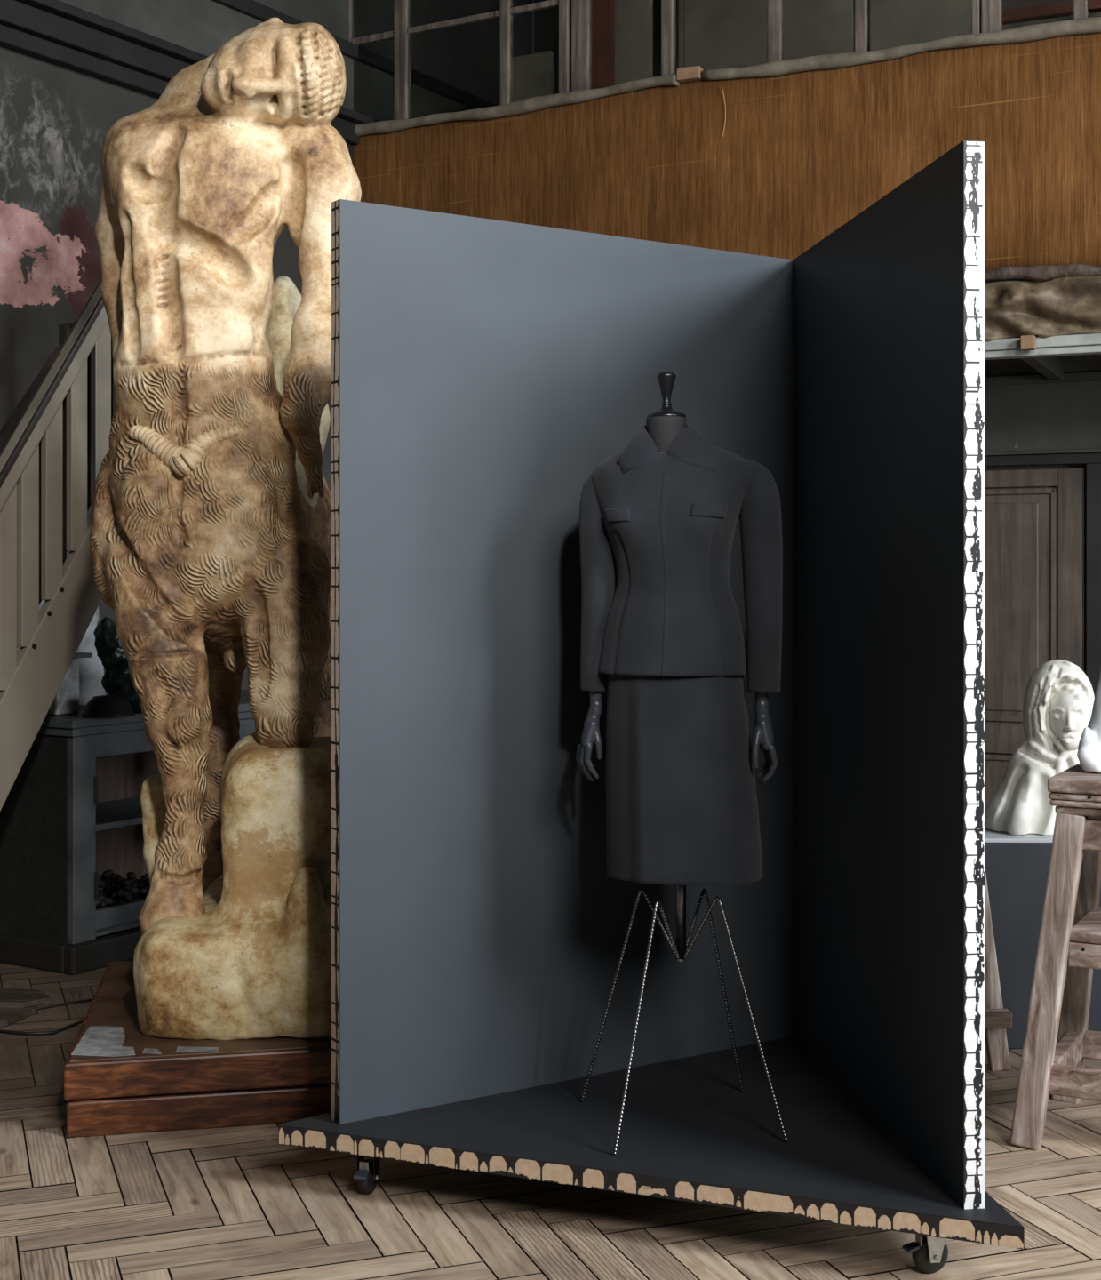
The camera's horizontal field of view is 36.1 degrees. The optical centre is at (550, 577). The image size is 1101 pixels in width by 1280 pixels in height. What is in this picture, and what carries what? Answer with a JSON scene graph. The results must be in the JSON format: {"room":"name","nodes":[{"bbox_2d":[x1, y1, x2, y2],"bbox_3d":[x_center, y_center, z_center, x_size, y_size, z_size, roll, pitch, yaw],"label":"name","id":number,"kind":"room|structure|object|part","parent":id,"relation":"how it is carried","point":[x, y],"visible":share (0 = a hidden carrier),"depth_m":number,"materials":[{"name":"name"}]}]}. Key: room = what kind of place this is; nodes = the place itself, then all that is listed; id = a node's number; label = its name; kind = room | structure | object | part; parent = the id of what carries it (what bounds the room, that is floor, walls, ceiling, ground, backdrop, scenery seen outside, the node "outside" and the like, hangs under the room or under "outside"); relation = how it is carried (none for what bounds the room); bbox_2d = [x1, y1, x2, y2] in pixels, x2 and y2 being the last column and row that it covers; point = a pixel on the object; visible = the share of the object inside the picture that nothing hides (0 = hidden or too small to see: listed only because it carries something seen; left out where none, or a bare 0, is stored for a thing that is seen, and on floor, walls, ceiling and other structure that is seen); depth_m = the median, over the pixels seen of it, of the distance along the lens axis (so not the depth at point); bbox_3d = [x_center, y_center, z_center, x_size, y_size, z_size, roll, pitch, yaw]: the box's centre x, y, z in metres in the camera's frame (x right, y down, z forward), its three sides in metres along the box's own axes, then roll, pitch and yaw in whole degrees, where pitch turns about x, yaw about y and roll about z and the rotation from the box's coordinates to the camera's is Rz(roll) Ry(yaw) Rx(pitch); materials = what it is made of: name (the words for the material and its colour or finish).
{"room":"art studio","nodes":[
{"label":"art studio","id":0,"kind":"room"},
{"bbox_2d":[0,0,347,695],"bbox_3d":[-1.866,-1.215,7.534,0.150,5.200,6.400,0,0,32],"label":"wall","id":1,"kind":"structure","parent":0,"point":[55,120],"depth_m":7.04,"materials":[{"name":"grey paint"}]},
{"bbox_2d":[0,0,374,159],"bbox_3d":[-1.765,-2.250,7.412,0.150,0.210,6.300,0,0,32],"label":"trim","id":2,"kind":"structure","parent":1,"relation":"attached to","point":[56,32],"depth_m":7.14,"materials":[{"name":"black paint"}]},
{"bbox_2d":[57,0,353,110],"bbox_3d":[-1.821,-2.518,7.447,0.023,0.315,6.300,0,0,32],"label":"trim","id":3,"kind":"structure","parent":1,"relation":"attached to","point":[202,27],"depth_m":7.69,"materials":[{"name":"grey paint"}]},
{"bbox_2d":[211,0,358,59],"bbox_3d":[-1.807,-2.710,7.439,0.050,0.070,6.300,0,0,32],"label":"trim","id":4,"kind":"structure","parent":1,"relation":"attached to","point":[253,9],"depth_m":8.11,"materials":[{"name":"black paint"}]},
{"bbox_2d":[347,0,571,121],"bbox_3d":[-0.486,-3.038,8.413,1.384,1.555,0.050,0,0,30],"label":"window","id":5,"kind":"structure","parent":1,"relation":"in","point":[416,58],"depth_m":8.40,"materials":[{"name":"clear glass"}]},
{"bbox_2d":[0,926,1100,1279],"bbox_3d":[0.500,1.395,6.695,12.000,0.021,11.391,0,0,0],"label":"floor","id":6,"kind":"structure","parent":0,"point":[187,1192],"depth_m":3.67,"materials":[{"name":"brown wood"}]},
{"bbox_2d":[0,1008,35,1026],"bbox_3d":[-1.733,1.374,5.263,0.196,0.018,0.191,0,0,0],"label":"board","id":7,"kind":"object","parent":6,"relation":"on","point":[8,1016],"visible":1,"depth_m":5.29,"materials":[{"name":"brown wood"}]},
{"bbox_2d":[0,987,51,1007],"bbox_3d":[-1.776,1.374,5.532,0.302,0.018,0.212,0,0,0],"label":"board","id":8,"kind":"object","parent":6,"relation":"on","point":[9,997],"visible":0.96,"depth_m":5.49,"materials":[{"name":"brown wood"}]},
{"bbox_2d":[0,1018,84,1035],"bbox_3d":[-1.619,1.379,5.199,0.474,0.010,0.227,0,0,-16],"label":"power cable","id":9,"kind":"object","parent":6,"relation":"on","point":[81,1020],"visible":0.76,"depth_m":5.12,"materials":[{"name":"black rubber"}]},
{"bbox_2d":[0,275,115,811],"bbox_3d":[-1.918,-0.235,6.041,0.792,3.243,2.050,0,0,32],"label":"staircase","id":10,"kind":"structure","parent":6,"relation":"on","point":[54,444],"depth_m":5.71,"materials":[{"name":"grey paint"}]},
{"bbox_3d":[-2.057,-0.577,6.519,0.050,0.686,0.564,0,0,32],"label":"handrail","id":11,"kind":"part","parent":10,"relation":"part of","materials":[{"name":"grey wood"}]},
{"bbox_3d":[-1.718,-0.552,5.685,0.790,2.026,1.224,0,0,0],"label":"handrail","id":12,"kind":"part","parent":10,"relation":"part of","materials":[{"name":"grey paint"}]},
{"bbox_3d":[-1.925,0.185,6.731,0.050,2.399,0.050,0,0,32],"label":"newel post","id":13,"kind":"part","parent":10,"relation":"part of","materials":[{"name":"grey wood"}]},
{"bbox_2d":[35,998,93,1009],"bbox_3d":[-1.709,1.379,5.435,0.479,0.008,0.125,0,0,-8],"label":"power cable","id":14,"kind":"object","parent":6,"relation":"on","point":[85,1000],"visible":0.73,"depth_m":5.46,"materials":[{"name":"black rubber"}]},
{"bbox_2d":[0,689,255,975],"bbox_3d":[-1.373,0.901,6.756,0.688,0.968,1.810,0,0,32],"label":"base cabinet","id":15,"kind":"object","parent":6,"relation":"on","point":[71,814],"depth_m":6.01,"materials":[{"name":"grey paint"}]},
{"bbox_3d":[-1.895,0.955,6.069,0.490,0.800,0.030,0,0,32],"label":"panel","id":16,"kind":"part","parent":15,"relation":"part of","materials":[{"name":"black wood"}]},
{"bbox_3d":[-1.576,0.455,6.020,0.184,0.075,0.184,0,0,0],"label":"cap","id":17,"kind":"part","parent":15,"relation":"part of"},
{"bbox_3d":[-1.218,1.220,6.663,0.028,0.070,1.545,0,0,32],"label":"rail","id":18,"kind":"part","parent":15,"relation":"part of","materials":[{"name":"blue paint"}]},
{"bbox_2d":[96,869,150,909],"bbox_3d":[-1.663,1.181,6.352,0.297,0.159,0.532,0,0,35],"label":"pile","id":19,"kind":"object","parent":15,"relation":"on","point":[115,883],"visible":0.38,"depth_m":6.35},
{"bbox_3d":[-1.639,0.955,6.922,0.020,0.800,1.690,0,0,32],"label":"panel","id":20,"kind":"part","parent":15,"relation":"part of","materials":[{"name":"brown wood"}]},
{"bbox_2d":[96,796,165,831],"bbox_3d":[-1.431,0.897,6.793,0.450,0.025,1.690,0,0,32],"label":"shelf","id":21,"kind":"object","parent":15,"relation":"attached to","point":[111,812],"depth_m":6.36,"materials":[{"name":"blue paint"}]},
{"bbox_3d":[-1.424,0.540,6.779,0.535,0.030,1.765,0,0,32],"label":"worktop moulding","id":22,"kind":"part","parent":15,"relation":"part of","materials":[{"name":"blue paint"}]},
{"bbox_2d":[40,689,250,728],"bbox_3d":[-1.423,0.509,6.787,0.570,0.032,1.810,0,0,32],"label":"countertop","id":23,"kind":"structure","parent":15,"relation":"on","point":[71,721],"depth_m":5.99,"materials":[{"name":"blue paint"}]},
{"bbox_2d":[16,600,105,705],"bbox_3d":[-1.906,0.229,6.400,0.079,0.527,0.520,0,0,32],"label":"stone slab","id":24,"kind":"object","parent":23,"relation":"on","point":[91,669],"depth_m":6.55,"materials":[{"name":"grey stone"}]},
{"bbox_2d":[47,658,79,715],"bbox_3d":[-1.801,0.393,6.116,0.160,0.199,0.110,0,0,32],"label":"stone block","id":25,"kind":"object","parent":23,"relation":"on","point":[66,701],"visible":0.44,"depth_m":6.07,"materials":[{"name":"grey stone"}]},
{"bbox_2d":[93,616,142,712],"bbox_3d":[-1.516,0.327,6.262,0.347,0.363,0.224,0,0,0],"label":"bronze sculpture","id":26,"kind":"object","parent":23,"relation":"on","point":[116,680],"visible":0.34,"depth_m":6.20,"materials":[{"name":"black metal"}]},
{"bbox_3d":[-1.218,0.598,6.663,0.028,0.085,1.545,0,0,32],"label":"rail","id":27,"kind":"part","parent":15,"relation":"part of","materials":[{"name":"blue paint"}]},
{"bbox_2d":[64,960,331,1137],"bbox_3d":[-0.841,1.290,4.813,0.919,0.190,1.165,0,0,-9],"label":"plinth","id":28,"kind":"object","parent":6,"relation":"on","point":[278,1079],"visible":0.49,"depth_m":4.25,"materials":[{"name":"brown wood"}]},
{"bbox_2d":[71,1025,135,1056],"bbox_3d":[-1.133,1.194,4.357,0.160,0.002,0.296,0,0,-6],"label":"paper scrap","id":29,"kind":"object","parent":28,"relation":"on","point":[97,1040],"visible":1,"depth_m":4.32,"materials":[{"name":"grey paper"}]},
{"bbox_2d":[142,1048,161,1054],"bbox_3d":[-1.002,1.194,4.260,0.061,0.002,0.039,0,0,9],"label":"paper scrap","id":30,"kind":"object","parent":28,"relation":"on","point":[146,1050],"visible":1,"depth_m":4.26,"materials":[{"name":"grey paper"}]},
{"bbox_2d":[176,1046,218,1052],"bbox_3d":[-0.893,1.194,4.276,0.112,0.002,0.048,0,0,0],"label":"paper scrap","id":31,"kind":"object","parent":28,"relation":"on","point":[180,1049],"visible":1,"depth_m":4.27,"materials":[{"name":"grey paper"}]},
{"bbox_3d":[-0.841,1.341,4.813,0.907,0.088,1.153,0,0,-9],"label":"frame","id":32,"kind":"part","parent":28,"relation":"part of","materials":[{"name":"brown wood"}]},
{"bbox_2d":[89,17,361,1039],"bbox_3d":[-0.921,-0.173,5.001,0.833,2.776,1.344,0,0,0],"label":"statue","id":33,"kind":"object","parent":28,"relation":"on","point":[211,528],"visible":0.89,"depth_m":4.63,"materials":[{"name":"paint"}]},
{"bbox_2d":[278,140,1024,1273],"bbox_3d":[0.143,0.266,4.020,1.510,2.237,1.641,0,0,0],"label":"display corner","id":34,"kind":"object","parent":6,"relation":"on","point":[484,370],"visible":1,"depth_m":3.94,"materials":[{"name":"paint"}]},
{"bbox_3d":[0.098,0.189,4.197,1.391,2.082,0.043,0,0,-33],"label":"panel","id":35,"kind":"part","parent":34,"relation":"part of","materials":[{"name":"paint"}]},
{"bbox_3d":[0.143,1.252,4.020,1.510,0.043,1.640,0,0,0],"label":"board","id":36,"kind":"part","parent":34,"relation":"part of","materials":[{"name":"paint"}]},
{"bbox_2d":[576,371,788,1153],"bbox_3d":[0.289,0.381,3.818,0.435,1.694,0.381,0,0,-12],"label":"mannequin","id":37,"kind":"object","parent":34,"relation":"on","point":[664,425],"visible":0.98,"depth_m":3.80},
{"bbox_3d":[0.182,0.972,3.897,0.260,0.511,0.018,0,0,32],"label":"leg","id":38,"kind":"part","parent":37,"relation":"part of","materials":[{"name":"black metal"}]},
{"bbox_3d":[0.213,0.971,3.703,0.011,0.513,0.272,0,0,35],"label":"leg","id":39,"kind":"part","parent":37,"relation":"part of","materials":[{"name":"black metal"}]},
{"bbox_3d":[0.294,0.706,3.820,0.025,0.309,0.025,0,0,0],"label":"post","id":40,"kind":"part","parent":37,"relation":"part of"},
{"bbox_2d":[579,424,783,692],"bbox_3d":[0.292,-0.046,3.815,0.453,0.611,0.256,0,0,0],"label":"suit jacket","id":41,"kind":"object","parent":37,"relation":"attached to","point":[667,522],"visible":0.99,"depth_m":3.73,"materials":[{"name":"fabric"}]},
{"bbox_2d":[605,673,762,885],"bbox_3d":[0.301,0.428,3.812,0.353,0.488,0.254,0,0,0],"label":"skirt","id":42,"kind":"object","parent":37,"relation":"attached to","point":[682,805],"visible":0.95,"depth_m":3.70,"materials":[{"name":"fabric"}]},
{"bbox_3d":[0.381,0.972,3.936,0.012,0.511,0.275,0,0,36],"label":"leg","id":43,"kind":"part","parent":37,"relation":"part of","materials":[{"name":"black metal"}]},
{"bbox_3d":[0.409,0.969,3.745,0.260,0.515,0.012,0,0,34],"label":"leg","id":44,"kind":"part","parent":37,"relation":"part of","materials":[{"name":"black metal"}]},
{"bbox_3d":[0.749,0.189,3.913,0.043,2.082,1.250,0,0,-7],"label":"panel","id":45,"kind":"part","parent":34,"relation":"part of","materials":[{"name":"paint"}]},
{"bbox_2d":[984,868,1012,1071],"bbox_3d":[1.137,1.055,4.838,0.313,0.667,0.285,0,0,0],"label":"trestle","id":46,"kind":"object","parent":6,"relation":"on","point":[997,1019],"visible":0.17,"depth_m":4.75,"materials":[{"name":"brown wood"}]},
{"bbox_3d":[1.230,1.066,4.899,0.146,0.646,0.059,0,0,30],"label":"leg","id":47,"kind":"part","parent":46,"relation":"part of","materials":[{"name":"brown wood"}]},
{"bbox_3d":[1.133,1.232,4.720,0.305,0.045,0.050,0,0,0],"label":"cross rail","id":48,"kind":"part","parent":46,"relation":"part of","materials":[{"name":"brown wood"}]},
{"bbox_2d":[984,828,1100,1048],"bbox_3d":[1.446,1.075,5.149,0.439,0.619,0.400,0,0,0],"label":"pedestal","id":49,"kind":"object","parent":6,"relation":"on","point":[1017,867],"visible":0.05,"depth_m":4.96,"materials":[{"name":"paint"}]},
{"bbox_2d":[984,659,1095,835],"bbox_3d":[1.486,0.507,5.142,0.324,0.517,0.305,0,0,0],"label":"bust","id":50,"kind":"object","parent":49,"relation":"on","point":[1058,704],"visible":0.77,"depth_m":5.05,"materials":[{"name":"white stone"}]},
{"bbox_2d":[1009,764,1100,1150],"bbox_3d":[1.519,0.940,4.169,0.656,0.901,0.482,0,0,28],"label":"stand","id":51,"kind":"object","parent":6,"relation":"on","point":[1068,952],"visible":1,"depth_m":4.11,"materials":[{"name":"brown wood"}]},
{"bbox_3d":[1.307,1.225,4.302,0.040,0.070,0.310,0,0,28],"label":"rail","id":52,"kind":"part","parent":51,"relation":"part of","materials":[{"name":"brown wood"}]},
{"bbox_3d":[1.438,1.225,4.017,0.500,0.070,0.034,0,0,28],"label":"rail","id":53,"kind":"part","parent":51,"relation":"part of","materials":[{"name":"brown wood"}]},
{"bbox_3d":[1.390,0.982,4.434,0.084,0.817,0.196,0,0,-18],"label":"leg","id":54,"kind":"part","parent":51,"relation":"part of","materials":[{"name":"brown wood"}]},
{"bbox_3d":[1.521,0.569,4.168,0.475,0.019,0.325,0,0,28],"label":"sub frame","id":55,"kind":"part","parent":51,"relation":"part of","materials":[{"name":"brown wood"}]},
{"bbox_3d":[1.454,0.920,4.042,0.415,0.060,0.030,0,0,28],"label":"rail","id":56,"kind":"part","parent":51,"relation":"part of","materials":[{"name":"brown wood"}]},
{"bbox_2d":[1070,906,1100,943],"bbox_3d":[1.527,0.874,4.179,0.415,0.028,0.340,0,0,28],"label":"shelf","id":57,"kind":"object","parent":51,"relation":"attached to","point":[1085,928],"depth_m":4.16,"materials":[{"name":"brown wood"}]},
{"bbox_2d":[1077,669,1100,773],"bbox_3d":[1.428,0.329,4.285,0.210,0.328,0.156,0,0,0],"label":"plaster cast","id":58,"kind":"object","parent":51,"relation":"on","point":[1089,754],"visible":1,"depth_m":4.24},
{"bbox_3d":[1.459,0.627,4.056,0.360,0.075,0.030,0,0,28],"label":"rail","id":59,"kind":"part","parent":51,"relation":"part of","materials":[{"name":"brown wood"}]},
{"bbox_3d":[1.609,1.225,4.327,0.550,0.070,0.030,0,0,28],"label":"rail","id":60,"kind":"part","parent":51,"relation":"part of","materials":[{"name":"brown wood"}]},
{"bbox_2d":[984,333,1100,673],"bbox_3d":[1.789,0.052,8.421,5.299,2.666,0.211,0,0,27],"label":"wall","id":61,"kind":"structure","parent":0,"point":[1066,415],"depth_m":8.07,"materials":[{"name":"grey paint"}]},
{"bbox_2d":[984,467,1085,812],"bbox_3d":[2.154,0.487,8.137,0.805,2.012,0.052,0,0,25],"label":"door","id":62,"kind":"structure","parent":61,"relation":"in","point":[1035,519],"depth_m":8.07,"materials":[{"name":"brown wood"}]},
{"bbox_3d":[2.076,1.179,8.164,0.552,0.536,0.012,0,0,25],"label":"panel","id":63,"kind":"part","parent":62,"relation":"part of","materials":[{"name":"brown wood"}]},
{"bbox_3d":[2.112,0.864,8.145,0.635,0.025,0.016,0,0,25],"label":"moulding","id":64,"kind":"part","parent":62,"relation":"part of","materials":[{"name":"brown wood"}]},
{"bbox_3d":[2.112,0.677,8.145,0.635,0.025,0.016,0,0,25],"label":"moulding","id":65,"kind":"part","parent":62,"relation":"part of","materials":[{"name":"brown wood"}]},
{"bbox_3d":[2.099,0.774,8.147,0.678,0.138,0.024,0,0,25],"label":"rail","id":66,"kind":"part","parent":62,"relation":"part of","materials":[{"name":"brown wood"}]},
{"bbox_3d":[2.076,0.141,8.164,0.552,0.996,0.012,0,0,25],"label":"panel","id":67,"kind":"part","parent":62,"relation":"part of","materials":[{"name":"brown wood"}]},
{"bbox_3d":[2.112,-0.413,8.145,0.635,0.025,0.016,0,0,25],"label":"moulding","id":68,"kind":"part","parent":62,"relation":"part of","materials":[{"name":"brown wood"}]},
{"bbox_3d":[2.099,-0.475,8.147,0.678,0.082,0.024,0,0,25],"label":"rail","id":69,"kind":"part","parent":62,"relation":"part of","materials":[{"name":"brown wood"}]},
{"bbox_3d":[2.389,0.132,8.017,0.025,1.115,0.016,0,0,25],"label":"moulding","id":70,"kind":"part","parent":62,"relation":"part of","materials":[{"name":"brown wood"}]},
{"bbox_2d":[984,371,1100,386],"bbox_3d":[1.873,-0.949,8.284,2.299,0.043,0.040,0,0,25],"label":"trim","id":71,"kind":"structure","parent":61,"relation":"attached to","point":[1088,376],"depth_m":8.06,"materials":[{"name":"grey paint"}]},
{"bbox_2d":[984,452,1100,467],"bbox_3d":[1.867,-0.562,8.270,2.299,0.051,0.070,0,0,25],"label":"trim","id":72,"kind":"structure","parent":61,"relation":"attached to","point":[1084,458],"depth_m":8.02,"materials":[{"name":"black paint"}]},
{"bbox_2d":[984,448,1100,455],"bbox_3d":[1.863,-0.596,8.261,2.299,0.017,0.090,0,0,25],"label":"trim","id":73,"kind":"structure","parent":61,"relation":"attached to","point":[1071,451],"depth_m":8.00,"materials":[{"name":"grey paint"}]},
{"bbox_2d":[984,333,1100,359],"bbox_3d":[2.194,-0.970,7.037,3.403,0.076,0.085,0,0,25],"label":"rail","id":74,"kind":"object","parent":61,"relation":"attached to","point":[1078,344],"visible":0.2,"depth_m":7.05,"materials":[{"name":"white paint"}]},
{"bbox_2d":[1020,335,1036,351],"bbox_3d":[1.994,-0.980,7.050,0.055,0.058,0.050,0,0,25],"label":"wood block","id":75,"kind":"object","parent":74,"relation":"attached to","point":[1028,342],"visible":1,"depth_m":7.03,"materials":[{"name":"beige wood"}]},
{"bbox_2d":[1018,336,1063,380],"bbox_3d":[2.212,-0.985,7.594,0.060,0.100,0.930,0,0,25],"label":"joist","id":76,"kind":"object","parent":74,"relation":"attached to","point":[1052,367],"visible":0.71,"depth_m":7.67,"materials":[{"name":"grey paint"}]},
{"bbox_2d":[1086,463,1100,695],"bbox_3d":[2.563,0.424,7.949,0.072,1.921,0.070,0,0,25],"label":"trim","id":77,"kind":"structure","parent":61,"relation":"attached to","point":[1093,470],"depth_m":7.92,"materials":[{"name":"black paint"}]},
{"bbox_2d":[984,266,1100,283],"bbox_3d":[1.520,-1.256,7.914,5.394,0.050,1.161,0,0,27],"label":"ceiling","id":78,"kind":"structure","parent":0,"point":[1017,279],"depth_m":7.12,"materials":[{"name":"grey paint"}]},
{"bbox_2d":[984,275,1100,342],"bbox_3d":[2.161,-1.120,6.974,3.414,0.265,0.174,0,0,25],"label":"carved frieze","id":79,"kind":"object","parent":78,"relation":"attached to","point":[1068,305],"visible":0.27,"depth_m":7.03,"materials":[{"name":"brown stone"}]},
{"bbox_2d":[984,264,1100,280],"bbox_3d":[2.162,-1.264,6.972,3.406,0.088,0.067,0,0,25],"label":"branch","id":80,"kind":"object","parent":79,"relation":"on","point":[1039,273],"visible":0.33,"depth_m":7.00,"materials":[{"name":"wood"}]},
{"bbox_3d":[1.343,-1.781,7.560,4.857,0.958,2.493,0,0,0],"label":"wall","id":81,"kind":"structure","parent":0,"visible":0},
{"bbox_2d":[571,0,867,91],"bbox_3d":[0.744,-3.038,7.733,1.441,1.555,0.078,0,0,27],"label":"window","id":82,"kind":"structure","parent":81,"relation":"in","point":[614,42],"depth_m":7.91,"materials":[{"name":"clear glass"}]},
{"bbox_3d":[0.386,-3.027,7.908,0.535,1.475,0.004,0,0,30],"label":"glass pane","id":83,"kind":"part","parent":82,"relation":"part of","materials":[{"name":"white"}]},
{"bbox_2d":[351,32,1100,271],"bbox_3d":[1.290,-1.776,7.454,5.394,0.989,0.131,0,0,27],"label":"wood panel","id":84,"kind":"object","parent":81,"relation":"attached to","point":[799,156],"visible":0.68,"depth_m":7.52,"materials":[{"name":"brown wood"}]},
{"bbox_2d":[721,86,726,137],"bbox_3d":[0.782,-2.104,7.629,0.022,0.234,0.004,0,0,0],"label":"thread","id":85,"kind":"object","parent":84,"relation":"hanging from","point":[722,86],"visible":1,"depth_m":7.63,"materials":[{"name":"fabric"}]},
{"bbox_2d":[354,16,1100,136],"bbox_3d":[1.278,-2.276,7.435,5.397,0.082,0.170,0,0,27],"label":"ledge","id":86,"kind":"object","parent":84,"relation":"on","point":[1035,32],"visible":0.99,"depth_m":7.51,"materials":[{"name":"grey wood"}]},
{"bbox_2d":[676,65,703,82],"bbox_3d":[0.638,-2.292,7.697,0.110,0.055,0.070,0,0,25],"label":"wood block","id":87,"kind":"object","parent":86,"relation":"on","point":[689,74],"visible":1,"depth_m":7.67,"materials":[{"name":"beige wood"}]},
{"bbox_2d":[683,0,1100,70],"bbox_3d":[2.180,-3.038,7.058,3.446,1.555,0.050,0,0,25],"label":"window","id":88,"kind":"structure","parent":81,"relation":"in","point":[718,34],"depth_m":7.48,"materials":[{"name":"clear glass"}]}
]}

